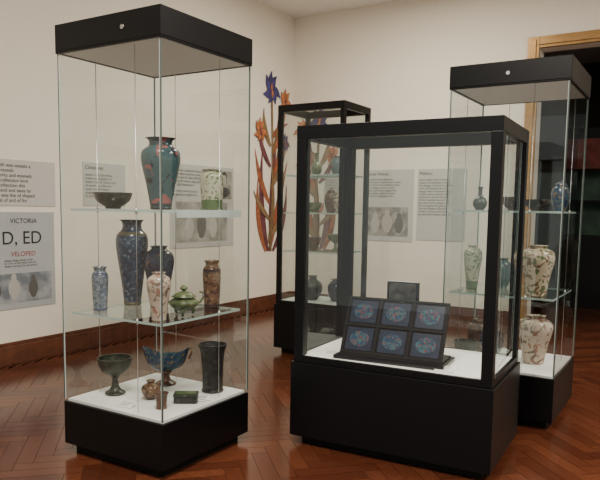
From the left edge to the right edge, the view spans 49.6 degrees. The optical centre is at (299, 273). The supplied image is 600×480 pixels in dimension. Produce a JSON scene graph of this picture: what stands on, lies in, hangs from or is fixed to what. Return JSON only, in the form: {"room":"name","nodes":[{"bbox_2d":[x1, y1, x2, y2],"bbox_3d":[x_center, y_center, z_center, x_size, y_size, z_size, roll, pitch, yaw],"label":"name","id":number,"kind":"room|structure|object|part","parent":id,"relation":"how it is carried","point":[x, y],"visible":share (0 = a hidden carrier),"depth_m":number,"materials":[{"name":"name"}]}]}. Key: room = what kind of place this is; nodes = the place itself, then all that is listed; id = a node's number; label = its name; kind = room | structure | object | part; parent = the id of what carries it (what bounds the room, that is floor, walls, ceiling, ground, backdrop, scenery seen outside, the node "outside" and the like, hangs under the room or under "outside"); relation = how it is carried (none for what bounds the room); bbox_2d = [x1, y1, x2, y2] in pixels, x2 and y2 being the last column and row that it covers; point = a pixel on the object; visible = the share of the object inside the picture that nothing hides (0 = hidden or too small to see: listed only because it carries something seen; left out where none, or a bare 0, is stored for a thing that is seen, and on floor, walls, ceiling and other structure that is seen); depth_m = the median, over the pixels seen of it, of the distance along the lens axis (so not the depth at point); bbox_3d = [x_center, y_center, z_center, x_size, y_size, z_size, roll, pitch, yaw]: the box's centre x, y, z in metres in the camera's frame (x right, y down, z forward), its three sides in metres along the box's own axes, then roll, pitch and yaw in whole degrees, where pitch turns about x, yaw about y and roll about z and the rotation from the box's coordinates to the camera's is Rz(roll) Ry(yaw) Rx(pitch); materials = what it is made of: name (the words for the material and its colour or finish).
{"room":"museum","nodes":[
{"label":"museum","id":0,"kind":"room"},
{"bbox_2d":[0,0,293,343],"bbox_3d":[-2.617,-1.128,4.842,0.150,3.800,9.630,4,7,31],"label":"wall","id":1,"kind":"structure","parent":0,"point":[29,123],"depth_m":6.22,"materials":[{"name":"beige paint"}]},
{"bbox_2d":[0,212,55,310],"bbox_3d":[-2.353,-0.104,5.248,0.008,0.790,0.880,4,7,31],"label":"text panel","id":2,"kind":"object","parent":1,"relation":"attached to","point":[23,286],"visible":1,"depth_m":5.39,"materials":[{"name":"grey paper"}]},
{"bbox_2d":[5,258,36,267],"bbox_3d":[-2.291,-0.091,5.343,0.001,0.068,0.304,4,7,31],"label":"print","id":3,"kind":"object","parent":2,"relation":"attached to","point":[30,258],"visible":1,"depth_m":5.34,"materials":[{"name":"black paint"}]},
{"bbox_2d":[3,231,40,244],"bbox_3d":[-2.278,-0.291,5.338,0.001,0.120,0.356,4,7,31],"label":"print","id":4,"kind":"object","parent":2,"relation":"attached to","point":[24,232],"visible":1,"depth_m":5.36,"materials":[{"name":"black paint"}]},
{"bbox_2d":[11,251,34,255],"bbox_3d":[-2.278,-0.168,5.354,0.001,0.038,0.227,4,7,31],"label":"print","id":5,"kind":"object","parent":2,"relation":"attached to","point":[22,251],"visible":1,"depth_m":5.35,"materials":[{"name":"red paint"}]},
{"bbox_2d":[10,218,36,222],"bbox_3d":[-2.268,-0.437,5.336,0.001,0.038,0.248,4,7,31],"label":"print","id":6,"kind":"object","parent":2,"relation":"attached to","point":[28,220],"visible":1,"depth_m":5.34,"materials":[{"name":"black paint"}]},
{"bbox_2d":[0,158,55,205],"bbox_3d":[-2.339,-0.732,5.194,0.006,0.370,0.900,4,7,31],"label":"text panel","id":7,"kind":"object","parent":1,"relation":"attached to","point":[41,184],"visible":1,"depth_m":5.36,"materials":[{"name":"white paper"}]},
{"bbox_2d":[0,163,34,201],"bbox_3d":[-2.381,-0.720,5.117,0.001,0.318,0.662,4,7,31],"label":"print","id":8,"kind":"object","parent":7,"relation":"attached to","point":[11,170],"visible":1,"depth_m":5.22,"materials":[{"name":"black paint"}]},
{"bbox_2d":[83,162,125,205],"bbox_3d":[-1.813,-0.829,6.040,0.006,0.390,0.500,4,7,31],"label":"text panel","id":9,"kind":"object","parent":1,"relation":"attached to","point":[117,172],"visible":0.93,"depth_m":6.00,"materials":[{"name":"white paper"}]},
{"bbox_2d":[85,174,115,196],"bbox_3d":[-1.836,-0.810,5.994,0.001,0.225,0.355,4,7,31],"label":"print","id":10,"kind":"object","parent":9,"relation":"attached to","point":[85,174],"visible":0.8,"depth_m":5.93,"materials":[{"name":"grey paint"}]},
{"bbox_2d":[0,291,290,366],"bbox_3d":[-2.610,0.684,4.913,0.025,0.180,9.480,4,7,31],"label":"baseboard","id":11,"kind":"structure","parent":1,"relation":"attached to","point":[14,352],"depth_m":6.11,"materials":[{"name":"brown wood"}]},
{"bbox_2d":[170,163,233,248],"bbox_3d":[-1.074,-0.752,7.253,0.008,0.900,1.080,4,7,31],"label":"text panel","id":12,"kind":"object","parent":1,"relation":"attached to","point":[190,232],"visible":0.62,"depth_m":7.15,"materials":[{"name":"grey paper"}]},
{"bbox_2d":[176,169,202,185],"bbox_3d":[-1.199,-1.034,7.006,0.001,0.189,0.514,4,7,31],"label":"print","id":13,"kind":"object","parent":12,"relation":"attached to","point":[181,169],"visible":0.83,"depth_m":7.01,"materials":[{"name":"black"}]},
{"bbox_2d":[253,71,290,251],"bbox_3d":[-0.341,-1.425,8.351,0.021,2.293,0.862,4,7,31],"label":"wall decal","id":14,"kind":"object","parent":1,"relation":"attached to","point":[272,92],"visible":0.85,"depth_m":8.29,"materials":[{"name":"orange paint"}]},
{"bbox_2d":[0,287,599,479],"bbox_3d":[1.973,0.856,4.813,7.949,0.001,14.100,4,7,31],"label":"floor","id":15,"kind":"structure","parent":0,"point":[569,419],"depth_m":3.89,"materials":[{"name":"brown wood"}]},
{"bbox_2d":[55,4,252,476],"bbox_3d":[-0.753,-0.150,3.441,0.712,2.190,0.698,4,7,31],"label":"glass display case","id":16,"kind":"object","parent":15,"relation":"on","point":[159,41],"depth_m":3.26,"materials":[{"name":"black wood"}]},
{"bbox_2d":[91,266,107,310],"bbox_3d":[-1.058,0.075,3.442,0.086,0.230,0.086,4,7,31],"label":"vase","id":17,"kind":"object","parent":16,"relation":"on","point":[99,278],"visible":1,"depth_m":3.41,"materials":[{"name":"ceramic"}]},
{"bbox_2d":[93,192,131,208],"bbox_3d":[-0.987,-0.387,3.432,0.200,0.085,0.200,4,7,31],"label":"dish","id":18,"kind":"object","parent":16,"relation":"on","point":[110,200],"visible":1,"depth_m":3.37,"materials":[{"name":"ceramic"}]},
{"bbox_2d":[97,354,132,395],"bbox_3d":[-0.997,0.547,3.505,0.184,0.200,0.184,4,7,31],"label":"goblet","id":19,"kind":"object","parent":16,"relation":"on","point":[113,365],"visible":1,"depth_m":3.47,"materials":[{"name":"green metal"}]},
{"bbox_2d":[116,219,147,304],"bbox_3d":[-0.939,-0.066,3.638,0.176,0.475,0.176,4,7,31],"label":"vase","id":20,"kind":"object","parent":16,"relation":"on","point":[132,283],"visible":0.95,"depth_m":3.58,"materials":[{"name":"blue ceramic"}]},
{"bbox_2d":[141,379,160,399],"bbox_3d":[-0.785,0.609,3.427,0.100,0.100,0.100,4,7,31],"label":"pot","id":21,"kind":"object","parent":16,"relation":"on","point":[148,389],"visible":0.94,"depth_m":3.39,"materials":[{"name":"brown ceramic"}]},
{"bbox_2d":[55,4,252,77],"bbox_3d":[-0.736,-1.170,3.342,0.712,0.140,0.692,4,7,31],"label":"hood","id":22,"kind":"object","parent":16,"relation":"attached to","point":[190,44],"depth_m":3.15,"materials":[{"name":"black wood"}]},
{"bbox_2d":[72,300,239,326],"bbox_3d":[-0.757,0.199,3.478,0.630,0.012,0.610,4,7,31],"label":"shelf","id":23,"kind":"object","parent":16,"relation":"attached to","point":[144,308],"depth_m":3.42,"materials":[{"name":"clear glass"}]},
{"bbox_2d":[70,208,241,217],"bbox_3d":[-0.747,-0.323,3.425,0.635,0.038,0.610,4,7,31],"label":"shelf","id":24,"kind":"object","parent":16,"relation":"attached to","point":[219,213],"depth_m":3.23,"materials":[{"name":"clear glass"}]},
{"bbox_2d":[146,272,170,320],"bbox_3d":[-0.683,0.108,3.147,0.117,0.235,0.117,4,7,31],"label":"vase","id":25,"kind":"object","parent":16,"relation":"on","point":[153,282],"visible":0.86,"depth_m":3.11,"materials":[{"name":"beige ceramic"}]},
{"bbox_2d":[144,245,173,279],"bbox_3d":[-0.779,0.012,3.593,0.165,0.335,0.165,4,7,31],"label":"vase","id":26,"kind":"object","parent":16,"relation":"on","point":[151,257],"visible":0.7,"depth_m":3.53,"materials":[{"name":"ceramic"}]},
{"bbox_2d":[141,136,180,209],"bbox_3d":[-0.699,-0.502,3.265,0.196,0.355,0.196,4,7,31],"label":"floral vase","id":27,"kind":"object","parent":16,"relation":"on","point":[150,155],"visible":0.92,"depth_m":3.20,"materials":[{"name":"teal ceramic"}]},
{"bbox_2d":[154,391,168,409],"bbox_3d":[-0.697,0.636,3.268,0.073,0.080,0.073,4,7,31],"label":"cup","id":28,"kind":"object","parent":16,"relation":"on","point":[158,393],"visible":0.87,"depth_m":3.25,"materials":[{"name":"brown ceramic"}]},
{"bbox_2d":[143,346,192,385],"bbox_3d":[-0.754,0.520,3.714,0.285,0.221,0.130,1,6,2],"label":"bowl","id":29,"kind":"object","parent":16,"relation":"on","point":[172,361],"visible":0.87,"depth_m":3.68,"materials":[{"name":"teal ceramic"}]},
{"bbox_3d":[-0.591,0.133,3.310,0.147,0.153,0.152,6,8,43],"label":"green incense burner","id":30,"kind":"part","parent":16,"relation":"part of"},
{"bbox_2d":[173,391,198,403],"bbox_3d":[-0.593,0.640,3.381,0.124,0.053,0.074,1,6,-3],"label":"trinket box","id":31,"kind":"object","parent":16,"relation":"on","point":[180,397],"visible":1,"depth_m":3.35,"materials":[{"name":"green ceramic"}]},
{"bbox_2d":[200,169,223,209],"bbox_3d":[-0.472,-0.449,3.479,0.124,0.215,0.124,4,7,31],"label":"vase","id":32,"kind":"object","parent":16,"relation":"on","point":[209,179],"visible":0.92,"depth_m":3.43,"materials":[{"name":"ceramic"}]},
{"bbox_2d":[203,260,220,307],"bbox_3d":[-0.488,0.054,3.593,0.100,0.260,0.100,4,7,31],"label":"vase","id":33,"kind":"object","parent":16,"relation":"on","point":[211,271],"visible":0.98,"depth_m":3.56,"materials":[{"name":"ceramic"}]},
{"bbox_2d":[198,341,226,393],"bbox_3d":[-0.482,0.515,3.584,0.158,0.265,0.158,4,7,31],"label":"vase","id":34,"kind":"object","parent":16,"relation":"on","point":[212,352],"visible":1,"depth_m":3.54,"materials":[{"name":"ceramic"}]},
{"bbox_2d":[274,100,370,353],"bbox_3d":[0.203,-0.380,5.846,0.684,2.200,0.524,4,7,31],"label":"case","id":35,"kind":"object","parent":15,"relation":"on","point":[324,315],"visible":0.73,"depth_m":5.75,"materials":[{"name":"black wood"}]},
{"bbox_2d":[309,237,320,250],"bbox_3d":[0.110,-0.272,5.842,0.160,0.120,0.160,4,7,31],"label":"bowl","id":36,"kind":"object","parent":35,"relation":"on","point":[314,242],"visible":0.72,"depth_m":5.78,"materials":[{"name":"ceramic"}]},
{"bbox_2d":[308,275,322,299],"bbox_3d":[0.115,0.124,5.899,0.180,0.220,0.180,4,7,31],"label":"vase","id":37,"kind":"object","parent":35,"relation":"on","point":[315,287],"visible":0.88,"depth_m":5.84,"materials":[{"name":"ceramic"}]},
{"bbox_2d":[309,202,321,212],"bbox_3d":[0.117,-0.598,5.832,0.160,0.090,0.160,4,7,31],"label":"bowl","id":38,"kind":"object","parent":35,"relation":"on","point":[314,206],"visible":0.7,"depth_m":5.77,"materials":[{"name":"ceramic"}]},
{"bbox_2d":[311,153,321,173],"bbox_3d":[0.150,-0.984,5.836,0.102,0.200,0.102,4,7,31],"label":"bottle vase","id":39,"kind":"object","parent":35,"relation":"on","point":[316,168],"visible":0.91,"depth_m":5.81,"materials":[{"name":"ceramic"}]},
{"bbox_2d":[283,249,360,253],"bbox_3d":[0.200,-0.205,5.863,0.570,0.012,0.410,4,7,31],"label":"shelf","id":40,"kind":"object","parent":35,"relation":"attached to","point":[321,251],"depth_m":5.76,"materials":[{"name":"clear glass"}]},
{"bbox_2d":[284,212,361,214],"bbox_3d":[0.206,-0.544,5.829,0.570,0.012,0.410,4,7,31],"label":"shelf","id":41,"kind":"object","parent":35,"relation":"attached to","point":[284,212],"depth_m":5.75,"materials":[{"name":"clear glass"}]},
{"bbox_2d":[284,174,362,177],"bbox_3d":[0.211,-0.872,5.796,0.570,0.012,0.410,4,7,31],"label":"shelf","id":42,"kind":"object","parent":35,"relation":"attached to","point":[311,175],"depth_m":5.79,"materials":[{"name":"clear glass"}]},
{"bbox_2d":[324,188,335,212],"bbox_3d":[0.280,-0.665,5.878,0.120,0.220,0.120,4,7,31],"label":"jar","id":43,"kind":"object","parent":35,"relation":"on","point":[329,196],"visible":0.94,"depth_m":5.84,"materials":[{"name":"ceramic"}]},
{"bbox_2d":[328,278,336,301],"bbox_3d":[0.328,0.145,5.828,0.161,0.200,0.161,4,7,31],"label":"vase","id":44,"kind":"object","parent":35,"relation":"on","point":[332,286],"visible":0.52,"depth_m":5.77,"materials":[{"name":"grey ceramic"}]},
{"bbox_2d":[327,234,337,251],"bbox_3d":[0.316,-0.277,5.774,0.150,0.150,0.150,4,7,31],"label":"dish","id":45,"kind":"object","parent":35,"relation":"on","point":[333,238],"visible":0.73,"depth_m":5.73,"materials":[{"name":"ceramic"}]},
{"bbox_2d":[331,156,339,173],"bbox_3d":[0.319,-0.946,5.676,0.100,0.160,0.100,4,7,31],"label":"vase","id":46,"kind":"object","parent":35,"relation":"on","point":[335,161],"visible":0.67,"depth_m":5.64,"materials":[{"name":"green ceramic"}]},
{"bbox_2d":[334,192,338,212],"bbox_3d":[0.339,-0.625,5.692,0.090,0.180,0.090,4,7,31],"label":"vase","id":47,"kind":"object","parent":35,"relation":"on","point":[336,197],"visible":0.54,"depth_m":5.66,"materials":[{"name":"beige ceramic"}]},
{"bbox_2d":[290,115,528,478],"bbox_3d":[0.601,0.084,3.578,1.099,1.740,0.684,4,6,28],"label":"case","id":48,"kind":"object","parent":15,"relation":"on","point":[461,418],"visible":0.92,"depth_m":3.36,"materials":[{"name":"black wood"}]},
{"bbox_2d":[333,280,454,369],"bbox_3d":[0.512,0.256,3.493,0.600,0.410,0.280,4,6,25],"label":"display","id":49,"kind":"object","parent":48,"relation":"on","point":[400,329],"visible":1,"depth_m":3.47,"materials":[{"name":"black wood"}]},
{"bbox_3d":[0.506,0.290,3.485,0.564,0.295,0.154,4,6,25],"label":"panel","id":50,"kind":"part","parent":49,"relation":"part of","materials":[{"name":"blue ceramic"}]},
{"bbox_2d":[443,54,590,428],"bbox_3d":[1.399,-0.196,4.244,0.712,2.190,0.718,4,7,31],"label":"glass display case","id":51,"kind":"object","parent":15,"relation":"on","point":[545,389],"visible":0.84,"depth_m":4.01,"materials":[{"name":"black wood"}]},
{"bbox_2d":[454,338,478,350],"bbox_3d":[1.097,0.501,4.298,0.160,0.120,0.160,4,7,31],"label":"bowl","id":52,"kind":"object","parent":51,"relation":"on","point":[469,344],"visible":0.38,"depth_m":4.25,"materials":[{"name":"green ceramic"}]},
{"bbox_2d":[464,245,481,288],"bbox_3d":[1.142,-0.046,4.303,0.121,0.290,0.121,4,7,31],"label":"vase","id":53,"kind":"object","parent":51,"relation":"on","point":[472,254],"visible":1,"depth_m":4.26,"materials":[{"name":"green ceramic"}]},
{"bbox_2d":[467,316,482,350],"bbox_3d":[1.249,0.416,4.573,0.140,0.240,0.140,4,7,31],"label":"jar","id":54,"kind":"object","parent":51,"relation":"on","point":[475,328],"visible":0.71,"depth_m":4.53,"materials":[{"name":"ceramic"}]},
{"bbox_2d":[473,187,486,209],"bbox_3d":[1.167,-0.489,4.212,0.091,0.150,0.091,4,7,31],"label":"vase","id":55,"kind":"object","parent":51,"relation":"on","point":[479,203],"visible":0.92,"depth_m":4.19,"materials":[{"name":"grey ceramic"}]},
{"bbox_2d":[479,324,503,352],"bbox_3d":[1.289,0.446,4.374,0.160,0.220,0.160,4,7,31],"label":"vase","id":56,"kind":"object","parent":51,"relation":"on","point":[500,339],"visible":0.19,"depth_m":4.32,"materials":[{"name":"grey ceramic"}]},
{"bbox_2d":[499,258,510,287],"bbox_3d":[1.374,-0.007,4.399,0.111,0.200,0.111,4,7,31],"label":"vase","id":57,"kind":"object","parent":51,"relation":"on","point":[504,277],"visible":0.7,"depth_m":4.36,"materials":[{"name":"green ceramic"}]},
{"bbox_2d":[503,197,513,210],"bbox_3d":[1.397,-0.463,4.284,0.140,0.090,0.140,4,7,31],"label":"footed bowl","id":58,"kind":"object","parent":51,"relation":"on","point":[508,202],"visible":0.62,"depth_m":4.24,"materials":[{"name":"ceramic"}]},
{"bbox_2d":[450,283,566,301],"bbox_3d":[1.396,0.113,4.278,0.630,0.012,0.630,4,7,31],"label":"shelf","id":59,"kind":"object","parent":51,"relation":"attached to","point":[551,295],"depth_m":4.15,"materials":[{"name":"clear glass"}]},
{"bbox_2d":[453,210,571,213],"bbox_3d":[1.404,-0.405,4.226,0.630,0.012,0.630,4,7,31],"label":"shelf","id":60,"kind":"object","parent":51,"relation":"attached to","point":[463,211],"depth_m":3.96,"materials":[{"name":"clear glass"}]},
{"bbox_2d":[449,54,590,105],"bbox_3d":[1.417,-1.216,4.145,0.712,0.140,0.712,4,7,31],"label":"hood","id":61,"kind":"object","parent":51,"relation":"attached to","point":[514,81],"depth_m":3.92,"materials":[{"name":"black wood"}]},
{"bbox_2d":[519,314,552,364],"bbox_3d":[1.517,0.421,4.207,0.221,0.310,0.221,4,7,31],"label":"floral vase","id":62,"kind":"object","parent":51,"relation":"on","point":[537,331],"visible":0.94,"depth_m":4.14,"materials":[{"name":"beige ceramic"}]},
{"bbox_2d":[526,199,550,210],"bbox_3d":[1.462,-0.424,4.011,0.160,0.070,0.160,4,7,31],"label":"bowl","id":63,"kind":"object","parent":51,"relation":"on","point":[535,204],"visible":0.88,"depth_m":3.96,"materials":[{"name":"grey ceramic"}]},
{"bbox_2d":[523,245,554,296],"bbox_3d":[1.461,-0.021,4.001,0.201,0.310,0.201,4,7,31],"label":"floral vase","id":64,"kind":"object","parent":51,"relation":"on","point":[540,259],"visible":0.93,"depth_m":3.94,"materials":[{"name":"ceramic"}]},
{"bbox_2d":[551,180,570,210],"bbox_3d":[1.700,-0.508,4.234,0.120,0.200,0.120,4,7,31],"label":"jar","id":65,"kind":"object","parent":51,"relation":"on","point":[556,194],"visible":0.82,"depth_m":4.20,"materials":[{"name":"blue ceramic"}]},
{"bbox_2d":[577,127,599,309],"bbox_3d":[4.920,-0.690,8.422,2.540,2.450,0.450,4,7,31],"label":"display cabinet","id":66,"kind":"object","parent":15,"relation":"on","point":[588,296],"visible":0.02,"depth_m":8.89,"materials":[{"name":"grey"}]},
{"bbox_2d":[258,0,599,63],"bbox_3d":[1.996,-2.993,4.511,8.100,0.120,14.200,4,7,31],"label":"ceiling","id":67,"kind":"structure","parent":0,"point":[293,8],"depth_m":8.12,"materials":[{"name":"paint"}]},
{"bbox_2d":[291,0,599,316],"bbox_3d":[3.331,-1.228,6.768,7.950,3.800,0.200,4,7,31],"label":"wall","id":68,"kind":"structure","parent":0,"point":[394,60],"depth_m":7.79,"materials":[{"name":"beige paint"}]},
{"bbox_2d":[294,118,337,248],"bbox_3d":[0.209,-1.240,8.570,0.712,1.892,0.021,4,7,31],"label":"wall decal","id":69,"kind":"object","parent":68,"relation":"attached to","point":[328,220],"visible":0.34,"depth_m":8.57,"materials":[{"name":"paint"}]},
{"bbox_2d":[323,171,338,212],"bbox_3d":[0.493,-1.060,8.420,0.420,0.550,0.006,4,7,31],"label":"text panel","id":70,"kind":"object","parent":68,"relation":"attached to","point":[328,185],"visible":0.21,"depth_m":8.47,"materials":[{"name":"white paper"}]},
{"bbox_2d":[362,169,414,241],"bbox_3d":[1.085,-0.850,8.070,0.680,0.880,0.008,4,7,31],"label":"text panel","id":71,"kind":"object","parent":68,"relation":"attached to","point":[390,218],"visible":0.97,"depth_m":8.04,"materials":[{"name":"grey paper"}]},
{"bbox_2d":[369,179,398,197],"bbox_3d":[1.022,-1.069,8.084,0.489,0.238,0.001,4,7,31],"label":"print","id":72,"kind":"object","parent":71,"relation":"attached to","point":[371,179],"visible":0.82,"depth_m":8.09,"materials":[{"name":"black paint"}]},
{"bbox_2d":[291,291,507,326],"bbox_3d":[1.157,0.421,8.132,2.995,0.180,0.025,4,7,31],"label":"baseboard","id":73,"kind":"structure","parent":68,"relation":"attached to","point":[466,314],"depth_m":7.62,"materials":[{"name":"brown wood"}]},
{"bbox_2d":[416,168,467,241],"bbox_3d":[1.673,-0.820,7.710,0.600,0.850,0.006,4,7,31],"label":"text panel","id":74,"kind":"object","parent":68,"relation":"attached to","point":[428,227],"visible":1,"depth_m":7.70,"materials":[{"name":"white paper"}]},
{"bbox_2d":[418,178,451,215],"bbox_3d":[1.611,-0.912,7.734,0.418,0.444,0.001,4,7,31],"label":"print","id":75,"kind":"object","parent":74,"relation":"attached to","point":[441,178],"visible":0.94,"depth_m":7.75,"materials":[{"name":"black paint"}]},
{"bbox_2d":[520,29,599,318],"bbox_3d":[3.362,-0.902,6.629,2.150,3.180,0.055,4,7,31],"label":"trim","id":76,"kind":"structure","parent":68,"relation":"attached to","point":[590,36],"depth_m":7.04,"materials":[{"name":"brown wood"}]},
{"bbox_2d":[534,102,541,244],"bbox_3d":[3.008,-1.517,9.609,0.100,3.800,4.320,4,7,31],"label":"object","id":77,"kind":"structure","parent":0,"point":[541,102],"depth_m":11.36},
{"bbox_2d":[535,62,599,287],"bbox_3d":[5.743,-1.565,10.518,7.800,3.800,0.100,4,7,31],"label":"wall","id":78,"kind":"structure","parent":0,"point":[554,113],"depth_m":11.25,"materials":[{"name":"grey"}]}
]}

